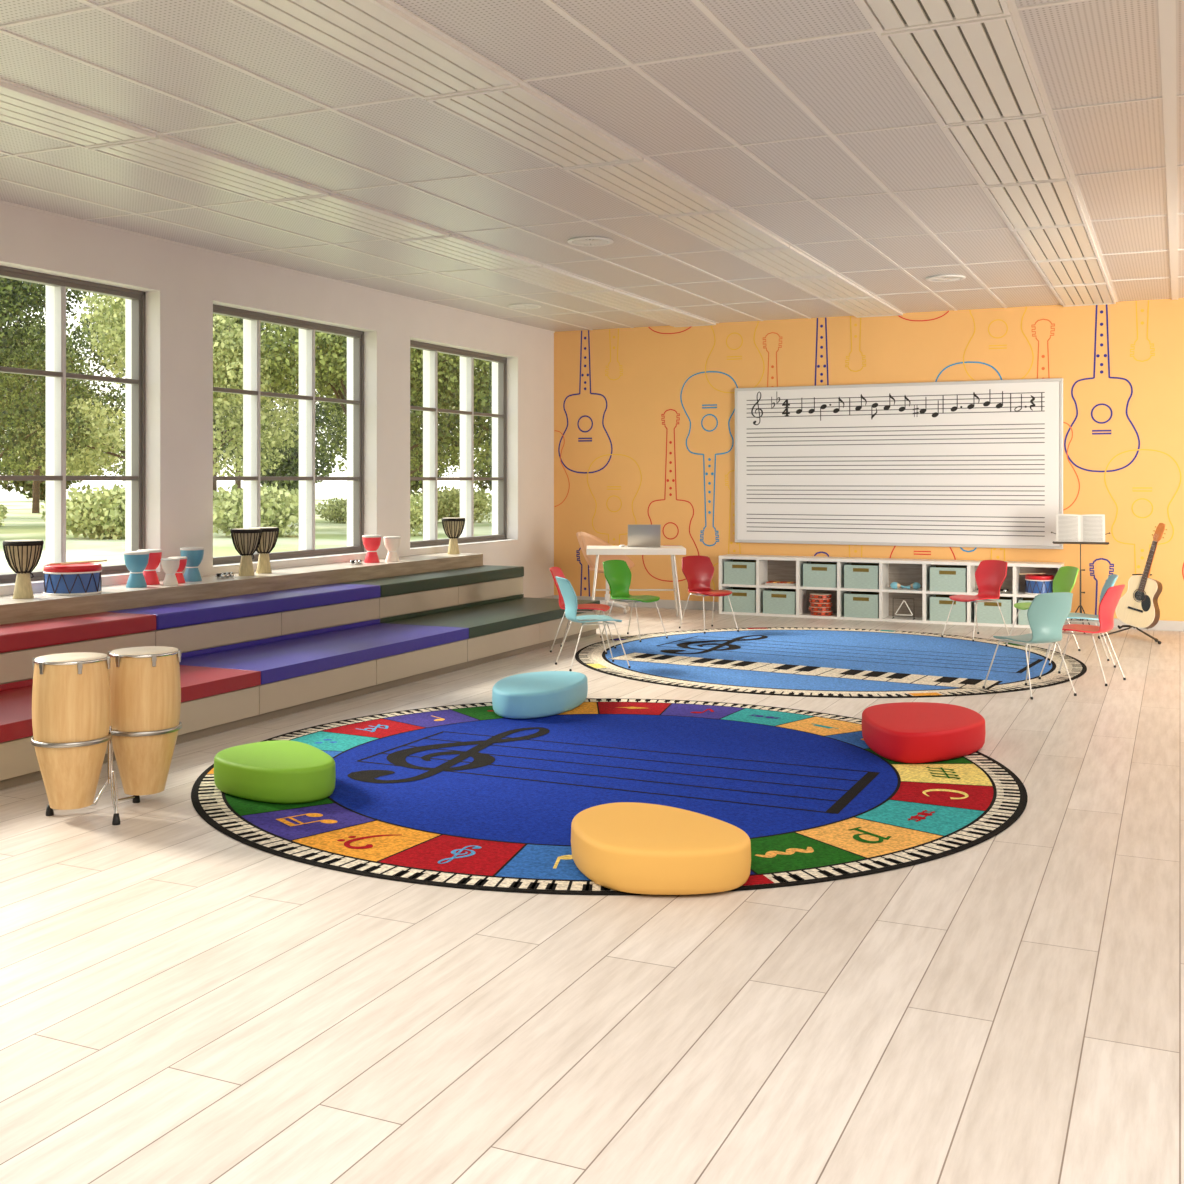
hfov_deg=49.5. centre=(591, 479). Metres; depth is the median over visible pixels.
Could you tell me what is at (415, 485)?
thicket
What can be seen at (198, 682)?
seat cushion
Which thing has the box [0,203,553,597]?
wall
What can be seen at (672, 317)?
tile
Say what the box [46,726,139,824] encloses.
stand
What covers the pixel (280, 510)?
shrub
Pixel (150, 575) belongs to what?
drum
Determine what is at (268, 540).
drum
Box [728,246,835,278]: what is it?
ceiling vent
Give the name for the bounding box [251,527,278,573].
djembe
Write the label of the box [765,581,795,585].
xylophone
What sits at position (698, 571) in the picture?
chair
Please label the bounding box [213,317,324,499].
tree
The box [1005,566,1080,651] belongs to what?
chair
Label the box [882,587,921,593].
shelf
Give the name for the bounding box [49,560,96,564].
drumstick
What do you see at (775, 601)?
storage bin
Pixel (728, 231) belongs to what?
recessed light
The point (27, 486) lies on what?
thicket
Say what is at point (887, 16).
recessed light
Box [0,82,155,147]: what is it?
recessed light
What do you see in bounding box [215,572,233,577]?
bells
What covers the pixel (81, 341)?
tree
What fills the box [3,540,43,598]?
djembe
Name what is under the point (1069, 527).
book
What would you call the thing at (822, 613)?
tambourine
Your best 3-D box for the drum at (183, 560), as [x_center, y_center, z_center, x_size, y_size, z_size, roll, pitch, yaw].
[-3.009,0.654,9.334,0.134,0.188,0.134,0,0,25]
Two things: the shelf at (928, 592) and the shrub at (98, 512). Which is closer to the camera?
the shelf at (928, 592)
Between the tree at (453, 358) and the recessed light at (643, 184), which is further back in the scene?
the tree at (453, 358)
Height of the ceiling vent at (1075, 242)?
0.022 m
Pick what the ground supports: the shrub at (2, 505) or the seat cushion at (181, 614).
the shrub at (2, 505)
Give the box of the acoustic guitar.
[1116,523,1166,628]
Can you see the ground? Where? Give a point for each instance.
(20, 523)
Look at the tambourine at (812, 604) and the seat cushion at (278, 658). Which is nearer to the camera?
the seat cushion at (278, 658)
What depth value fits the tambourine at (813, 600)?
13.96 m
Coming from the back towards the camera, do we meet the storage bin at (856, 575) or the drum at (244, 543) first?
the storage bin at (856, 575)
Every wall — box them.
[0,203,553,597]
[554,298,1183,620]
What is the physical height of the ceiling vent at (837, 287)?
0.022 m
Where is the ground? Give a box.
[0,491,491,573]
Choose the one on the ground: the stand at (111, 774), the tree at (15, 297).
the tree at (15, 297)
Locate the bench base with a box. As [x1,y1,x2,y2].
[0,577,598,790]
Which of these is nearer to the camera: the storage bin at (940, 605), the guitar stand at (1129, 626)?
the guitar stand at (1129, 626)
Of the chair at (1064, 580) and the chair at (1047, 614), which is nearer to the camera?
the chair at (1047, 614)
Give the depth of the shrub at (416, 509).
42.25 m
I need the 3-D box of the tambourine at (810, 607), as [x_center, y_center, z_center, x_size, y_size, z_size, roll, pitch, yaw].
[2.490,1.402,14.037,0.240,0.042,0.240,0,0,33]
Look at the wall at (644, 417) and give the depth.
14.22 m
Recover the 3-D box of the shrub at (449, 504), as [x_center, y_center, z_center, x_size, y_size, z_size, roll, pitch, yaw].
[-5.932,1.099,56.040,3.703,1.842,2.961,0,0,3]
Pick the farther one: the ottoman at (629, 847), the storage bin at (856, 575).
the storage bin at (856, 575)
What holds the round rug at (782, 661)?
on the floor
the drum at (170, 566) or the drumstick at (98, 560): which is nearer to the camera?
the drumstick at (98, 560)
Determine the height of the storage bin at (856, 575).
0.248 m
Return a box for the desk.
[586,546,685,622]
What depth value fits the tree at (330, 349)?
48.19 m
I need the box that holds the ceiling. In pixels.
[0,0,1183,332]
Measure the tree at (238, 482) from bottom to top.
14.951 m
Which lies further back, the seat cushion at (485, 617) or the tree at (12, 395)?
the tree at (12, 395)
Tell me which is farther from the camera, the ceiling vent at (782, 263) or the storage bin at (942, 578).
the storage bin at (942, 578)
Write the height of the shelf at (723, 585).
0.028 m
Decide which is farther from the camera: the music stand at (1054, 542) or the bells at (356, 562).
the music stand at (1054, 542)
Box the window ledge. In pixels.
[0,553,482,624]
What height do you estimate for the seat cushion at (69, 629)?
0.101 m
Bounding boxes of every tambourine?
[808,605,831,610]
[809,593,831,598]
[809,597,831,602]
[810,601,832,606]
[810,610,832,615]
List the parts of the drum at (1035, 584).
tension cord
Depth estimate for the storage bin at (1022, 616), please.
13.06 m
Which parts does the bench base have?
panel, panel, panel, panel, panel, panel, panel, panel, panel, panel, panel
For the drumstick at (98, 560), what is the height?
0.022 m
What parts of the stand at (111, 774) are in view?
leg, leg, leg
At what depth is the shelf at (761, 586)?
14.15 m
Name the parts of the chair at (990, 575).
leg, leg, under frame, leg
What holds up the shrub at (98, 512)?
on the ground
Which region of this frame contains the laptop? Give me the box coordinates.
[627,525,660,546]
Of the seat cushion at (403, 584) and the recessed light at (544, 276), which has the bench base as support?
the seat cushion at (403, 584)
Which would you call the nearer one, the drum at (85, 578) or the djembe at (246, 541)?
the drum at (85, 578)
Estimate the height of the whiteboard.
1.755 m
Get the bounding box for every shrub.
[0,504,7,526]
[0,506,4,525]
[38,483,124,539]
[213,482,316,536]
[315,497,346,522]
[342,494,422,536]
[416,485,491,522]
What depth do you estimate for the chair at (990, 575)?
12.24 m
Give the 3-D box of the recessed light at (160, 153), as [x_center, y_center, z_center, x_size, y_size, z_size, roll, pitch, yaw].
[-2.182,-1.791,7.476,0.498,0.022,1.456,0,0,25]
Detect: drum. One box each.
[5,545,40,570]
[31,652,111,809]
[43,563,101,595]
[107,646,181,794]
[123,551,149,587]
[137,549,161,584]
[161,558,179,584]
[168,557,186,583]
[180,547,203,581]
[232,533,259,553]
[258,532,277,551]
[362,535,381,562]
[383,536,400,561]
[444,521,463,536]
[1025,574,1053,594]
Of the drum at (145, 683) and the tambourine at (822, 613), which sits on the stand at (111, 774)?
the drum at (145, 683)
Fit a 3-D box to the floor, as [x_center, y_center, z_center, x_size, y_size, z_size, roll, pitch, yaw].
[0.999,1.560,5.608,11.650,0.120,17.430,0,0,25]
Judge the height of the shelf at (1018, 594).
0.028 m
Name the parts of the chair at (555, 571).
leg, leg, leg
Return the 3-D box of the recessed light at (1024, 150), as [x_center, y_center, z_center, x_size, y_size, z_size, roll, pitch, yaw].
[2.303,-1.791,7.051,0.498,0.022,1.456,0,0,25]
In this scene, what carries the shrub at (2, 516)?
on the ground
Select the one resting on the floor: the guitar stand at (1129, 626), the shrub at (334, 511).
the guitar stand at (1129, 626)
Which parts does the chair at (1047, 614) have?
leg, leg, under frame, leg, leg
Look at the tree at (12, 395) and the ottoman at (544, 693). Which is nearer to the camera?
the ottoman at (544, 693)
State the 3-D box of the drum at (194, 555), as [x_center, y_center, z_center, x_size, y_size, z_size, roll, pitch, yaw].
[-2.965,0.624,9.527,0.176,0.248,0.176,0,0,25]
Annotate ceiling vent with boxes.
[507,303,540,308]
[567,236,613,246]
[925,275,965,281]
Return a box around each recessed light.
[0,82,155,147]
[88,135,327,201]
[226,0,517,98]
[266,193,449,240]
[394,234,541,270]
[426,83,641,168]
[492,265,612,293]
[564,158,726,216]
[568,289,669,311]
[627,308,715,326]
[659,208,788,251]
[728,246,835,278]
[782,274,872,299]
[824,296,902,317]
[857,0,1009,33]
[881,12,1046,125]
[943,113,1069,186]
[984,177,1086,229]
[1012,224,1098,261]
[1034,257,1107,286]
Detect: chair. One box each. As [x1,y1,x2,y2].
[550,567,615,653]
[555,576,630,670]
[576,532,634,613]
[600,560,667,641]
[679,556,738,633]
[941,560,1008,641]
[982,592,1076,699]
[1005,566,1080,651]
[1038,584,1125,685]
[1044,574,1117,667]
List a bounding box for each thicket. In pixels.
[0,429,94,500]
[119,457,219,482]
[241,431,335,496]
[410,440,448,496]
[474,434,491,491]
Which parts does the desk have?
leg, leg, leg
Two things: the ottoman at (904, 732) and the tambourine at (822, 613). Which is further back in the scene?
the tambourine at (822, 613)
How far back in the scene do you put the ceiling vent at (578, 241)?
9.64 m
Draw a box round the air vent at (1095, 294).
[1050,282,1115,306]
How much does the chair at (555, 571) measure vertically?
0.724 m
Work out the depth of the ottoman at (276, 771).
5.99 m
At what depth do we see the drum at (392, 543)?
11.76 m
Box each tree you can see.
[0,277,91,466]
[0,319,124,512]
[0,324,117,474]
[0,332,42,484]
[13,291,298,480]
[21,293,280,457]
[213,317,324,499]
[217,322,323,488]
[242,323,491,471]
[282,332,448,460]
[316,348,491,480]
[410,354,491,455]
[410,358,476,491]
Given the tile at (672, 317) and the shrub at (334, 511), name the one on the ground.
the shrub at (334, 511)
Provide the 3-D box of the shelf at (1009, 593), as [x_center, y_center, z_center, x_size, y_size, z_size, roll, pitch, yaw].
[4.163,1.176,13.324,0.418,0.028,0.333,0,0,25]
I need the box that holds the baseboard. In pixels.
[554,595,1183,630]
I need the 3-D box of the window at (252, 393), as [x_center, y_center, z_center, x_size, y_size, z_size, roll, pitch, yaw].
[-2.669,-0.361,11.230,0.340,2.107,2.272,0,0,25]
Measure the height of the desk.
0.785 m
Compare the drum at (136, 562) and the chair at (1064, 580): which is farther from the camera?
the chair at (1064, 580)
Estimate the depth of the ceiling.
6.91 m
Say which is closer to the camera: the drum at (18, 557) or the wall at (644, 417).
the drum at (18, 557)
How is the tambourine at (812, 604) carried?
on the tambourine at (810, 607)
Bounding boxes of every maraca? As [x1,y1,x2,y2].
[890,582,909,588]
[902,582,920,588]
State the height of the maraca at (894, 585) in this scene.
0.074 m
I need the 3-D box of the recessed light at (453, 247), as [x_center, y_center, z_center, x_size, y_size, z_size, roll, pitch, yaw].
[-0.951,-1.791,10.168,0.498,0.022,1.456,0,0,25]
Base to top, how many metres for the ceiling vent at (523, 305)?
0.016 m
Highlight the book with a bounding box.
[1056,514,1104,541]
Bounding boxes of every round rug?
[191,698,1027,894]
[575,627,1086,697]
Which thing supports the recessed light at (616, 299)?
in the ceiling
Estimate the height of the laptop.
0.243 m
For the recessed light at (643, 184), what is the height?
0.022 m
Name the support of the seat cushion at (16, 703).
on the bench base
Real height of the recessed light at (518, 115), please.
0.022 m
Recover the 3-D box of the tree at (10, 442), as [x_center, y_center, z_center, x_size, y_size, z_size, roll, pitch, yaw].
[-37.346,-4.460,87.445,9.118,12.627,9.815,0,0,-36]
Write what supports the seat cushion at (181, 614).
on the bench base
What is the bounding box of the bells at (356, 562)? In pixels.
[350,560,361,564]
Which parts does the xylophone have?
frame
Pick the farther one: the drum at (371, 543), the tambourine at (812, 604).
the tambourine at (812, 604)
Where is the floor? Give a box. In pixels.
[0,606,1183,1183]
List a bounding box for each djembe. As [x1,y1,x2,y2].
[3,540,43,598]
[230,528,261,575]
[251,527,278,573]
[442,518,464,553]
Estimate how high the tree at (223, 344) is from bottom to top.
11.063 m
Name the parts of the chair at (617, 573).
under frame, leg, leg, leg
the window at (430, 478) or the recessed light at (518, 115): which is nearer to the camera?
the recessed light at (518, 115)
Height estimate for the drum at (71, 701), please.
0.661 m
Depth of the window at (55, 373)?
9.02 m
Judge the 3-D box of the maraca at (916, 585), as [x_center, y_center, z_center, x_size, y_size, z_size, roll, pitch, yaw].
[3.399,1.124,13.684,0.204,0.074,0.072,0,0,33]
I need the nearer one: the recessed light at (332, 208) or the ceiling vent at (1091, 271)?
the recessed light at (332, 208)
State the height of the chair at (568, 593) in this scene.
0.724 m
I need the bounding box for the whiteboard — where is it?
[735,378,1062,548]
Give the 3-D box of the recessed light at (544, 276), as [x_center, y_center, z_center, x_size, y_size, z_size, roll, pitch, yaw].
[-0.335,-1.791,11.513,0.498,0.022,1.456,0,0,25]
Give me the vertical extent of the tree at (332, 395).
11.906 m
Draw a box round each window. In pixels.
[0,266,159,586]
[213,304,366,567]
[410,340,517,549]
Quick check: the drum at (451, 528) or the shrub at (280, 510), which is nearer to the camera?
the drum at (451, 528)
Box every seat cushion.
[0,612,155,652]
[0,679,32,742]
[108,584,379,629]
[179,619,468,684]
[180,665,260,702]
[338,565,523,596]
[380,594,599,637]
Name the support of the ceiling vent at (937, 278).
in the ceiling
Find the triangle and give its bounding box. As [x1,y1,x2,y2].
[895,600,912,615]
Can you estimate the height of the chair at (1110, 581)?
0.724 m
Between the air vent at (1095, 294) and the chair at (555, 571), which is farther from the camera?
the air vent at (1095, 294)
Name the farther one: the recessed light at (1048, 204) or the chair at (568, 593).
the chair at (568, 593)
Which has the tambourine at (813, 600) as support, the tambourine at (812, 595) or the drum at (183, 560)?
the tambourine at (812, 595)
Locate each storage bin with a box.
[724,560,755,584]
[724,587,755,612]
[763,589,795,614]
[803,562,836,587]
[844,563,878,588]
[844,592,878,617]
[930,566,966,591]
[930,595,966,621]
[974,597,1012,623]
[1018,598,1033,624]
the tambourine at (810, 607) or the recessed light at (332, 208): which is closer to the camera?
the recessed light at (332, 208)
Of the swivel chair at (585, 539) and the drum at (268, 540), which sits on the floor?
the swivel chair at (585, 539)
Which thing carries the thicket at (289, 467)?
on the ground
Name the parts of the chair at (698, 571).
leg, leg, leg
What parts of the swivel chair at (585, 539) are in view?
gas post, arm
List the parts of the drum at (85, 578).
tension cord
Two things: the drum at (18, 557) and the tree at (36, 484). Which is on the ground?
the tree at (36, 484)
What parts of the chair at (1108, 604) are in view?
leg, leg, under frame, leg, leg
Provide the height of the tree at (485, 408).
14.942 m
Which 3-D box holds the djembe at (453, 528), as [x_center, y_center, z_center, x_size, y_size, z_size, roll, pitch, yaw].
[-1.399,0.565,12.973,0.240,0.366,0.240,0,0,-11]
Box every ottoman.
[214,740,335,803]
[492,671,587,718]
[571,802,750,894]
[862,702,985,762]
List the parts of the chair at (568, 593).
leg, leg, under frame, leg, leg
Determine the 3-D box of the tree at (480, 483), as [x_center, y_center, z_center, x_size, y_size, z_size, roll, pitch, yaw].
[-7.407,-1.487,122.136,8.733,6.808,5.273,0,0,-3]
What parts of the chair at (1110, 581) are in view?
under frame, leg, leg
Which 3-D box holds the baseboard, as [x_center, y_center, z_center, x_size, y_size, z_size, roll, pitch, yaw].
[4.594,1.450,13.319,11.130,0.100,0.014,0,0,25]
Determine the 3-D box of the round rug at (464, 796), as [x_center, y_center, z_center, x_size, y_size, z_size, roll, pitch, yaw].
[0.082,1.495,6.715,4.158,0.009,4.158,0,0,25]
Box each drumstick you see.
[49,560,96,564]
[61,560,106,564]
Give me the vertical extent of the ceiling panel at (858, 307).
0.022 m
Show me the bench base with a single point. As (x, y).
(206, 716)
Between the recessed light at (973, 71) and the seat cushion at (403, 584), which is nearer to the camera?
the recessed light at (973, 71)
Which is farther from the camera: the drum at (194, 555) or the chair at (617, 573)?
the chair at (617, 573)
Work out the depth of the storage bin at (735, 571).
14.31 m
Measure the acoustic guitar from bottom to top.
1.002 m
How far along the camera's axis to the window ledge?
9.48 m
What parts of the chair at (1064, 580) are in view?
leg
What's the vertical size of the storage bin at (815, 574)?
0.248 m
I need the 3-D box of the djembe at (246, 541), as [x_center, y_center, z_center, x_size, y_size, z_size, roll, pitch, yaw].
[-2.705,0.565,10.058,0.240,0.366,0.240,0,0,-27]
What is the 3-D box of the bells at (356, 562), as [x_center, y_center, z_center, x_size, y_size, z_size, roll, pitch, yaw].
[-2.083,0.727,11.357,0.088,0.040,0.105,0,0,35]
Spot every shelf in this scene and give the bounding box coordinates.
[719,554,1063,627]
[722,583,755,587]
[759,584,795,588]
[799,586,836,589]
[840,587,878,591]
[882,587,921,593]
[926,589,966,594]
[970,590,1012,596]
[1016,592,1036,597]
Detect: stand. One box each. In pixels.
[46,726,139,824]
[1051,532,1109,633]
[1098,574,1160,643]
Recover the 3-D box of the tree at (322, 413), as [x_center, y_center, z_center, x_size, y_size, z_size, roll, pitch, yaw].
[-13.143,-6.303,78.975,11.782,16.315,12.681,0,0,39]
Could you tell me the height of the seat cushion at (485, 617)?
0.120 m
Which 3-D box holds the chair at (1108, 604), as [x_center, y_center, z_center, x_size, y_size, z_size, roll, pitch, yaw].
[3.674,1.129,9.583,0.549,0.724,0.400,0,0,41]
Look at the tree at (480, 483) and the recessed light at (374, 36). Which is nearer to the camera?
the recessed light at (374, 36)

